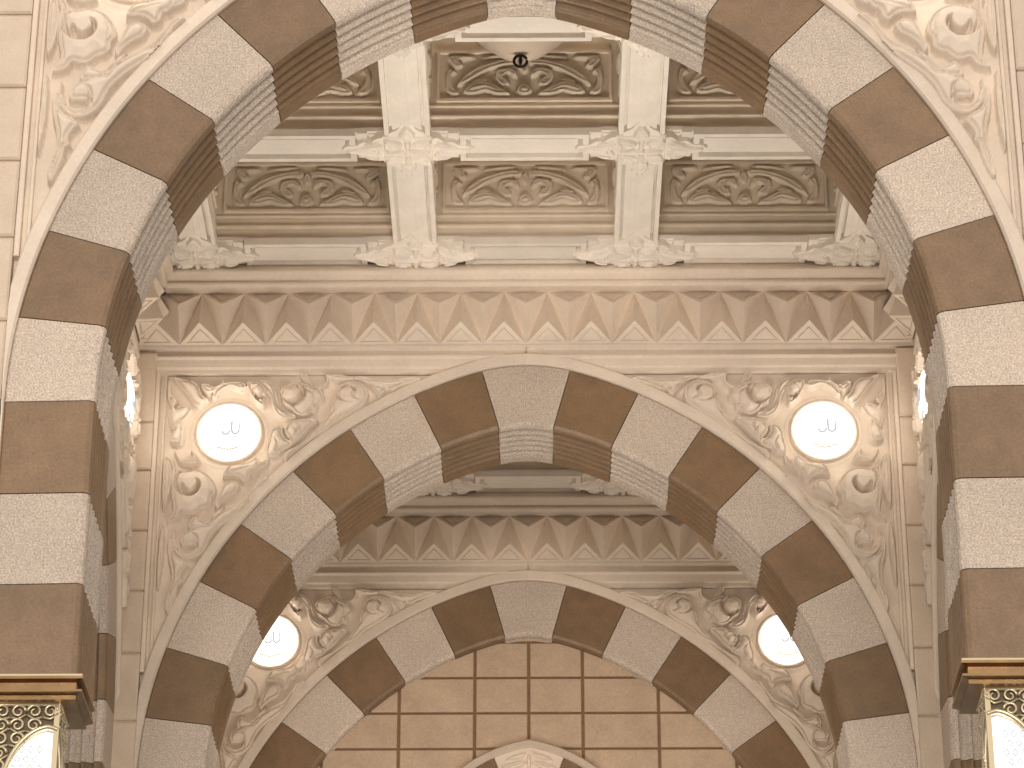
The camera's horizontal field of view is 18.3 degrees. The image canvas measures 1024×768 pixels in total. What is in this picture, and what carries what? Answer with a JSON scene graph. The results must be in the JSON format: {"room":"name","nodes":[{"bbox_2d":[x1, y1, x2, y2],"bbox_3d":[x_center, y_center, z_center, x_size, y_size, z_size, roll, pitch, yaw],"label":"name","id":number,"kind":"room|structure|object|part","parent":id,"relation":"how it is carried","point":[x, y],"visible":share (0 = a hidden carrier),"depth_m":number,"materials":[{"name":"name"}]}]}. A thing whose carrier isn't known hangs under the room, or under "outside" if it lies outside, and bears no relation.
{"room":"mosque","nodes":[
{"label":"mosque","id":0,"kind":"room"},
{"bbox_2d":[135,324,915,683],"bbox_3d":[0.102,1.336,22.097,6.600,6.239,0.510,0,-27,0],"label":"wall","id":1,"kind":"structure","parent":0,"point":[135,324],"depth_m":22.63,"materials":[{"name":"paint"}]},
{"bbox_2d":[111,353,157,767],"bbox_3d":[-2.610,1.888,21.512,0.180,4.712,0.080,0,-27,0],"label":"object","id":2,"kind":"structure","parent":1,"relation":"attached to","point":[125,708],"depth_m":21.73,"materials":[{"name":"stone"}]},
{"bbox_2d":[140,373,167,674],"bbox_3d":[-2.479,0.946,22.001,0.077,2.270,0.061,0,-27,0],"label":"trim","id":3,"kind":"structure","parent":1,"relation":"attached to","point":[161,381],"depth_m":21.98,"materials":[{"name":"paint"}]},
{"bbox_2d":[196,403,262,463],"bbox_3d":[-1.986,0.331,22.264,0.472,0.472,0.112,0,-27,0],"label":"round wall lamp","id":4,"kind":"object","parent":1,"relation":"attached to","point":[227,433],"visible":1,"depth_m":22.23,"materials":[{"name":"glass"}]},
{"bbox_2d":[153,373,426,644],"bbox_3d":[-1.472,0.904,21.960,1.944,2.208,0.119,0,-27,0],"label":"carving","id":5,"kind":"object","parent":1,"relation":"attached to","point":[199,495],"visible":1,"depth_m":22.23,"materials":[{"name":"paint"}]},
{"bbox_2d":[163,261,887,293],"bbox_3d":[0.099,-0.745,22.698,5.320,0.205,0.307,0,-27,0],"label":"trim","id":6,"kind":"structure","parent":1,"relation":"attached to","point":[590,277],"depth_m":22.58,"materials":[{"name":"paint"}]},
{"bbox_2d":[138,342,913,376],"bbox_3d":[0.100,-0.178,22.540,5.800,0.238,0.075,0,-27,0],"label":"trim","id":7,"kind":"structure","parent":1,"relation":"attached to","point":[856,357],"depth_m":22.52,"materials":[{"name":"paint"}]},
{"bbox_2d":[139,291,913,344],"bbox_3d":[0.099,-0.475,22.576,5.544,0.400,0.280,0,-27,0],"label":"frieze","id":8,"kind":"object","parent":1,"relation":"attached to","point":[795,316],"visible":1,"depth_m":22.55,"materials":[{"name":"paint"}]},
{"bbox_2d":[134,353,920,767],"bbox_3d":[0.102,2.007,21.726,5.236,4.708,0.603,0,-27,0],"label":"arch","id":9,"kind":"object","parent":1,"relation":"attached to","point":[637,437],"visible":1,"depth_m":22.05,"materials":[{"name":"stone"}]},
{"bbox_2d":[626,371,900,639],"bbox_3d":[1.671,0.891,21.935,1.944,2.208,0.119,0,-27,0],"label":"carving","id":10,"kind":"object","parent":1,"relation":"attached to","point":[853,492],"visible":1,"depth_m":22.20,"materials":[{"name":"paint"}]},
{"bbox_2d":[790,401,856,461],"bbox_3d":[2.186,0.314,22.230,0.472,0.472,0.112,0,-27,0],"label":"round wall lamp","id":11,"kind":"object","parent":1,"relation":"attached to","point":[821,431],"visible":1,"depth_m":22.19,"materials":[{"name":"glass"}]},
{"bbox_2d":[885,370,914,671],"bbox_3d":[2.679,0.925,21.960,0.077,2.270,0.061,0,-27,0],"label":"trim","id":12,"kind":"structure","parent":1,"relation":"attached to","point":[890,378],"depth_m":21.95,"materials":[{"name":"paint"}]},
{"bbox_2d":[895,348,943,767],"bbox_3d":[2.810,1.859,21.473,0.180,4.722,0.080,0,-27,0],"label":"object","id":13,"kind":"structure","parent":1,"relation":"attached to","point":[928,704],"depth_m":21.68,"materials":[{"name":"stone"}]},
{"bbox_2d":[320,641,738,767],"bbox_3d":[0.137,3.841,25.099,5.000,4.480,0.280,0,-27,0],"label":"wall grout lines","id":14,"kind":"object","parent":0,"point":[474,677],"depth_m":25.55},
{"bbox_2d":[318,639,740,767],"bbox_3d":[0.135,3.191,25.278,4.576,3.018,0.050,0,-27,0],"label":"stone blocks","id":15,"kind":"object","parent":14,"relation":"attached to","point":[546,659],"visible":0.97,"depth_m":25.50},
{"bbox_2d":[461,739,596,767],"bbox_3d":[0.135,3.382,25.148,2.010,1.188,0.107,0,-27,0],"label":"arch","id":16,"kind":"object","parent":15,"relation":"attached to","point":[528,753],"visible":1,"depth_m":25.32,"materials":[{"name":"stone"}]},
{"bbox_3d":[0.051,-1.257,16.970,7.200,6.266,0.510,0,-27,0],"label":"wall","id":17,"kind":"structure","parent":0,"visible":0},
{"bbox_2d":[0,0,33,413],"bbox_3d":[-2.761,-0.705,16.386,0.380,4.741,0.080,0,-27,0],"label":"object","id":18,"kind":"structure","parent":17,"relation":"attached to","point":[15,15],"depth_m":16.68,"materials":[{"name":"stone"}]},
{"bbox_2d":[13,0,48,260],"bbox_3d":[-2.531,-1.660,16.880,0.077,2.270,0.061,0,-27,0],"label":"trim","id":19,"kind":"structure","parent":17,"relation":"attached to","point":[23,225],"depth_m":16.71,"materials":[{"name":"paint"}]},
{"bbox_2d":[0,674,94,767],"bbox_3d":[-2.552,2.017,15.201,0.985,1.175,0.440,0,-27,0],"label":"capital","id":20,"kind":"object","parent":17,"relation":"attached to","point":[37,710],"visible":1,"depth_m":15.26,"materials":[{"name":"gold metal"}]},
{"bbox_2d":[0,703,58,767],"bbox_3d":[-2.578,2.010,15.062,0.805,1.060,0.024,0,-27,0],"label":"grille","id":21,"kind":"object","parent":20,"relation":"attached to","point":[29,732],"depth_m":15.23,"materials":[{"name":"gold metal"}]},
{"bbox_3d":[-2.627,2.082,15.211,0.835,1.042,0.265,0,-27,0],"label":"glass","id":22,"kind":"part","parent":20,"relation":"part of","materials":[{"name":"white glass"}]},
{"bbox_3d":[-2.552,1.552,15.437,0.985,0.108,0.440,0,-27,0],"label":"cornice","id":23,"kind":"part","parent":20,"relation":"part of","materials":[{"name":"gold metal"}]},
{"bbox_2d":[58,704,68,767],"bbox_3d":[-2.178,2.072,15.184,0.024,1.060,0.284,0,-27,0],"label":"grille","id":24,"kind":"object","parent":20,"relation":"attached to","point":[63,709],"depth_m":15.32,"materials":[{"name":"gold metal"}]},
{"bbox_2d":[32,0,209,224],"bbox_3d":[-1.524,-1.702,16.839,1.944,2.208,0.119,0,-27,0],"label":"carving","id":25,"kind":"object","parent":17,"relation":"attached to","point":[92,48],"visible":1,"depth_m":16.86,"materials":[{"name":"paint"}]},
{"bbox_2d":[114,0,151,3],"bbox_3d":[-2.038,-2.275,17.143,0.472,0.472,0.112,0,-27,0],"label":"round wall lamp","id":26,"kind":"object","parent":17,"relation":"attached to","point":[119,1],"visible":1,"depth_m":17.07,"materials":[{"name":"paint"}]},
{"bbox_2d":[0,0,1023,716],"bbox_3d":[0.051,-0.587,16.599,5.236,4.735,0.603,0,-27,0],"label":"arch","id":27,"kind":"object","parent":17,"relation":"attached to","point":[949,236],"visible":0.98,"depth_m":16.49,"materials":[{"name":"stone"}]},
{"bbox_2d":[846,0,1011,210],"bbox_3d":[1.620,-1.715,16.814,1.944,2.208,0.119,0,-27,0],"label":"carving","id":28,"kind":"object","parent":17,"relation":"attached to","point":[953,44],"visible":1,"depth_m":16.83,"materials":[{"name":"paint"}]},
{"bbox_2d":[950,658,1023,767],"bbox_3d":[2.652,1.937,15.189,0.985,1.175,0.440,0,-27,0],"label":"capital","id":29,"kind":"object","parent":17,"relation":"attached to","point":[992,689],"visible":1,"depth_m":15.25,"materials":[{"name":"gold metal"}]},
{"bbox_2d":[976,688,986,767],"bbox_3d":[2.278,1.996,15.178,0.024,1.060,0.284,0,-27,0],"label":"grille","id":30,"kind":"object","parent":29,"relation":"attached to","point":[981,693],"depth_m":15.31,"materials":[{"name":"gold metal"}]},
{"bbox_3d":[2.652,1.472,15.426,0.985,0.108,0.440,0,-27,0],"label":"cornice","id":31,"kind":"part","parent":29,"relation":"part of","materials":[{"name":"gold metal"}]},
{"bbox_2d":[985,687,1023,730],"bbox_3d":[2.676,1.931,15.050,0.805,1.060,0.024,0,-27,0],"label":"grille","id":32,"kind":"object","parent":29,"relation":"attached to","point":[1004,706],"depth_m":15.25,"materials":[{"name":"gold metal"}]},
{"bbox_3d":[2.728,2.001,15.198,0.835,1.042,0.265,0,-27,0],"label":"glass","id":33,"kind":"part","parent":29,"relation":"part of","materials":[{"name":"white glass"}]},
{"bbox_2d":[994,0,1023,239],"bbox_3d":[2.628,-1.681,16.839,0.077,2.270,0.061,0,-27,0],"label":"trim","id":34,"kind":"structure","parent":17,"relation":"attached to","point":[1015,161],"depth_m":16.70,"materials":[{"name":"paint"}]},
{"bbox_2d":[1010,0,1023,160],"bbox_3d":[2.858,-0.759,16.357,0.380,4.751,0.080,0,-27,0],"label":"pilaster","id":35,"kind":"object","parent":17,"relation":"attached to","point":[1017,6],"visible":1,"depth_m":16.84,"materials":[{"name":"stone"}]},
{"bbox_3d":[0.077,-2.358,20.756,5.600,0.870,5.241,0,-27,0],"label":"ceiling","id":36,"kind":"structure","parent":0,"visible":0},
{"bbox_2d":[209,155,392,236],"bbox_3d":[-1.466,-1.633,22.076,1.330,0.785,1.234,0,-27,0],"label":"coffer","id":37,"kind":"object","parent":36,"relation":"attached to","point":[253,199],"visible":0.36,"depth_m":22.57,"materials":[{"name":"paint"}]},
{"bbox_3d":[-2.096,-1.665,22.095,0.040,0.360,1.035,0,-27,0],"label":"carved panel","id":38,"kind":"part","parent":37,"relation":"part of","materials":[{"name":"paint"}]},
{"bbox_3d":[-1.462,-1.403,22.611,1.132,0.360,0.040,0,-27,0],"label":"carved panel","id":39,"kind":"part","parent":37,"relation":"part of","materials":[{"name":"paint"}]},
{"bbox_2d":[275,61,383,127],"bbox_3d":[-1.479,-2.296,20.774,1.330,0.785,1.234,0,-27,0],"label":"coffer","id":40,"kind":"object","parent":36,"relation":"attached to","point":[354,101],"visible":0.02,"depth_m":21.21,"materials":[{"name":"paint"}]},
{"bbox_3d":[-1.475,-2.065,21.310,1.132,0.360,0.040,0,-27,0],"label":"carved panel","id":41,"kind":"part","parent":40,"relation":"part of","materials":[{"name":"paint"}]},
{"bbox_2d":[426,34,620,126],"bbox_3d":[0.077,-2.302,20.762,1.330,0.785,1.234,0,-27,0],"label":"coffer","id":42,"kind":"object","parent":36,"relation":"attached to","point":[576,83],"visible":0.48,"depth_m":21.25,"materials":[{"name":"paint"}]},
{"bbox_3d":[-0.553,-2.334,20.782,0.040,0.360,1.035,0,-27,0],"label":"carved panel","id":43,"kind":"part","parent":42,"relation":"part of","materials":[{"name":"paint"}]},
{"bbox_3d":[0.081,-2.071,21.298,1.132,0.360,0.040,0,-27,0],"label":"carved panel","id":44,"kind":"part","parent":42,"relation":"part of","materials":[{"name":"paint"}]},
{"bbox_3d":[0.707,-2.337,20.776,0.040,0.360,1.035,0,-27,0],"label":"carved panel","id":45,"kind":"part","parent":42,"relation":"part of","materials":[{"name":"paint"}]},
{"bbox_2d":[433,154,616,235],"bbox_3d":[0.090,-1.640,22.063,1.330,0.785,1.234,0,-27,0],"label":"coffer","id":46,"kind":"object","parent":36,"relation":"attached to","point":[473,198],"visible":0.41,"depth_m":22.55,"materials":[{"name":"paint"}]},
{"bbox_3d":[-0.540,-1.672,22.083,0.040,0.360,1.035,0,-27,0],"label":"carved panel","id":47,"kind":"part","parent":46,"relation":"part of","materials":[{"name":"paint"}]},
{"bbox_3d":[0.094,-1.409,22.599,1.132,0.360,0.040,0,-27,0],"label":"carved panel","id":48,"kind":"part","parent":46,"relation":"part of","materials":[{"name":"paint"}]},
{"bbox_3d":[0.720,-1.675,22.077,0.040,0.360,1.035,0,-27,0],"label":"carved panel","id":49,"kind":"part","parent":46,"relation":"part of","materials":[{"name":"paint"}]},
{"bbox_2d":[169,16,881,269],"bbox_3d":[0.079,-2.244,20.734,5.552,0.874,5.036,0,-27,0],"label":"grid","id":50,"kind":"object","parent":36,"relation":"attached to","point":[641,141],"visible":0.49,"depth_m":21.35,"materials":[{"name":"paint"}]},
{"bbox_2d":[478,41,563,68],"bbox_3d":[0.055,-2.316,20.769,0.800,0.644,0.800,0,-27,0],"label":"ceiling medallion","id":51,"kind":"object","parent":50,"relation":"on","point":[520,52],"visible":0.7,"depth_m":20.66,"materials":[{"name":"stone"}]},
{"bbox_2d":[665,58,775,125],"bbox_3d":[1.633,-2.308,20.750,1.330,0.785,1.234,0,-27,0],"label":"coffer","id":52,"kind":"object","parent":36,"relation":"attached to","point":[693,99],"visible":0.08,"depth_m":21.19,"materials":[{"name":"paint"}]},
{"bbox_3d":[1.637,-2.078,21.285,1.132,0.360,0.040,0,-27,0],"label":"carved panel","id":53,"kind":"part","parent":52,"relation":"part of","materials":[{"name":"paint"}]},
{"bbox_2d":[658,153,840,234],"bbox_3d":[1.646,-1.646,22.051,1.330,0.785,1.234,0,-27,0],"label":"coffer","id":54,"kind":"object","parent":36,"relation":"attached to","point":[795,196],"visible":0.32,"depth_m":22.54,"materials":[{"name":"paint"}]},
{"bbox_3d":[1.649,-1.415,22.586,1.132,0.360,0.040,0,-27,0],"label":"carved panel","id":55,"kind":"part","parent":54,"relation":"part of","materials":[{"name":"paint"}]},
{"bbox_3d":[0.137,3.072,25.518,6.600,6.230,0.510,0,-27,0],"label":"wall","id":56,"kind":"structure","parent":0,"visible":0},
{"bbox_2d":[251,616,299,668],"bbox_3d":[-1.952,2.071,25.682,0.472,0.472,0.112,0,-27,0],"label":"round wall lamp","id":57,"kind":"object","parent":56,"relation":"attached to","point":[280,646],"visible":0.72,"depth_m":25.63,"materials":[{"name":"glass"}]},
{"bbox_2d":[217,588,442,767],"bbox_3d":[-1.438,2.643,25.379,1.944,2.208,0.119,0,-27,0],"label":"carving","id":58,"kind":"object","parent":56,"relation":"attached to","point":[326,621],"visible":0.7,"depth_m":25.65,"materials":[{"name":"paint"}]},
{"bbox_2d":[383,490,671,516],"bbox_3d":[0.133,0.995,26.116,5.320,0.205,0.307,0,-27,0],"label":"trim","id":59,"kind":"structure","parent":56,"relation":"attached to","point":[472,503],"depth_m":25.99,"materials":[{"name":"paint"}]},
{"bbox_2d":[300,561,755,589],"bbox_3d":[0.134,1.562,25.958,5.800,0.238,0.075,0,-27,0],"label":"trim","id":60,"kind":"structure","parent":56,"relation":"attached to","point":[610,574],"depth_m":25.93,"materials":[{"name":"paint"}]},
{"bbox_2d":[326,516,729,561],"bbox_3d":[0.133,1.265,25.994,5.544,0.400,0.280,0,-27,0],"label":"frieze","id":61,"kind":"object","parent":56,"relation":"attached to","point":[505,538],"visible":0.59,"depth_m":25.96,"materials":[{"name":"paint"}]},
{"bbox_2d":[237,570,822,767],"bbox_3d":[0.137,3.742,25.147,5.236,4.699,0.603,0,-27,0],"label":"arch","id":62,"kind":"object","parent":56,"relation":"attached to","point":[592,618],"visible":0.8,"depth_m":25.62,"materials":[{"name":"stone"}]},
{"bbox_2d":[613,587,838,767],"bbox_3d":[1.706,2.631,25.354,1.944,2.208,0.119,0,-27,0],"label":"carving","id":63,"kind":"object","parent":56,"relation":"attached to","point":[731,620],"visible":0.65,"depth_m":25.63,"materials":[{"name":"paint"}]},
{"bbox_2d":[757,614,804,667],"bbox_3d":[2.220,2.054,25.649,0.472,0.472,0.112,0,-27,0],"label":"round wall lamp","id":64,"kind":"object","parent":56,"relation":"attached to","point":[776,645],"visible":0.6,"depth_m":25.59,"materials":[{"name":"glass"}]},
{"bbox_3d":[0.120,-0.185,25.026,5.600,0.870,3.331,0,-27,0],"label":"ceiling","id":65,"kind":"structure","parent":0,"visible":0},
{"bbox_2d":[419,469,634,495],"bbox_3d":[0.121,-0.099,24.949,5.552,0.874,3.256,0,-27,0],"label":"grid","id":66,"kind":"object","parent":65,"relation":"attached to","point":[485,480],"visible":0.09,"depth_m":25.90,"materials":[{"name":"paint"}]},
{"bbox_2d":[487,461,567,468],"bbox_3d":[0.125,0.138,25.557,1.330,0.785,1.074,0,-27,0],"label":"coffer","id":67,"kind":"object","parent":65,"relation":"attached to","point":[522,464],"visible":0.02,"depth_m":25.87,"materials":[{"name":"paint"}]},
{"bbox_3d":[-2.993,0.036,19.552,0.510,6.230,5.204,0,-27,0],"label":"wall","id":68,"kind":"structure","parent":0,"visible":0},
{"bbox_2d":[64,388,122,767],"bbox_3d":[-2.967,0.718,19.204,0.603,4.699,5.236,0,-27,0],"label":"arch","id":69,"kind":"object","parent":68,"relation":"attached to","point":[90,747],"visible":0.12,"depth_m":21.04,"materials":[{"name":"stone"}]},
{"bbox_2d":[117,337,141,607],"bbox_3d":[-2.647,0.464,21.095,0.119,2.208,1.944,0,-27,0],"label":"carving","id":70,"kind":"object","parent":68,"relation":"attached to","point":[128,434],"visible":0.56,"depth_m":21.60,"materials":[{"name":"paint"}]},
{"bbox_2d":[124,372,135,426],"bbox_3d":[-2.648,0.119,21.847,0.112,0.472,0.472,0,-27,0],"label":"round wall lamp","id":71,"kind":"object","parent":68,"relation":"attached to","point":[130,407],"visible":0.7,"depth_m":21.77,"materials":[{"name":"glass"}]},
{"bbox_2d":[130,326,139,358],"bbox_3d":[-2.701,-1.343,20.251,0.075,0.238,5.160,0,-27,0],"label":"trim","id":72,"kind":"structure","parent":68,"relation":"attached to","point":[134,338],"depth_m":22.37,"materials":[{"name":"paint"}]},
{"bbox_2d":[135,269,168,345],"bbox_3d":[-2.598,-1.594,20.377,0.280,0.400,5.544,0,-27,0],"label":"frieze","id":73,"kind":"object","parent":68,"relation":"attached to","point":[153,310],"visible":0.12,"depth_m":22.35,"materials":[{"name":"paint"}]},
{"bbox_2d":[156,252,172,292],"bbox_3d":[-2.585,-1.857,20.511,0.307,0.205,5.120,0,-27,0],"label":"trim","id":74,"kind":"structure","parent":68,"relation":"attached to","point":[166,270],"depth_m":22.46,"materials":[{"name":"paint"}]},
{"bbox_3d":[3.147,0.011,19.503,0.510,6.230,5.204,0,-27,0],"label":"wall","id":75,"kind":"structure","parent":0,"visible":0},
{"bbox_2d":[879,253,894,290],"bbox_3d":[2.738,-1.879,20.469,0.307,0.205,5.120,0,-27,0],"label":"trim","id":76,"kind":"structure","parent":75,"relation":"attached to","point":[884,267],"depth_m":22.44,"materials":[{"name":"paint"}]},
{"bbox_2d":[883,277,914,342],"bbox_3d":[2.752,-1.615,20.335,0.280,0.400,5.544,0,-27,0],"label":"frieze","id":77,"kind":"object","parent":75,"relation":"attached to","point":[896,306],"visible":0.08,"depth_m":22.33,"materials":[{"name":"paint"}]},
{"bbox_2d":[913,332,918,354],"bbox_3d":[2.854,-1.365,20.206,0.075,0.238,5.160,0,-27,0],"label":"trim","id":78,"kind":"structure","parent":75,"relation":"attached to","point":[916,339],"depth_m":22.38,"materials":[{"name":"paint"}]},
{"bbox_2d":[911,341,932,604],"bbox_3d":[2.828,0.441,21.051,0.119,2.208,1.944,0,-27,0],"label":"carving","id":79,"kind":"object","parent":75,"relation":"attached to","point":[924,429],"visible":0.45,"depth_m":21.56,"materials":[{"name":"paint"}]},
{"bbox_2d":[917,370,927,421],"bbox_3d":[2.839,0.097,21.803,0.112,0.472,0.472,0,-27,0],"label":"round wall lamp","id":80,"kind":"object","parent":75,"relation":"attached to","point":[922,405],"visible":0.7,"depth_m":21.72,"materials":[{"name":"glass"}]},
{"bbox_2d":[931,413,981,767],"bbox_3d":[3.120,0.694,19.156,0.603,4.699,5.236,0,-27,0],"label":"arch","id":81,"kind":"object","parent":75,"relation":"attached to","point":[961,742],"visible":0.09,"depth_m":21.08,"materials":[{"name":"stone"}]}
]}

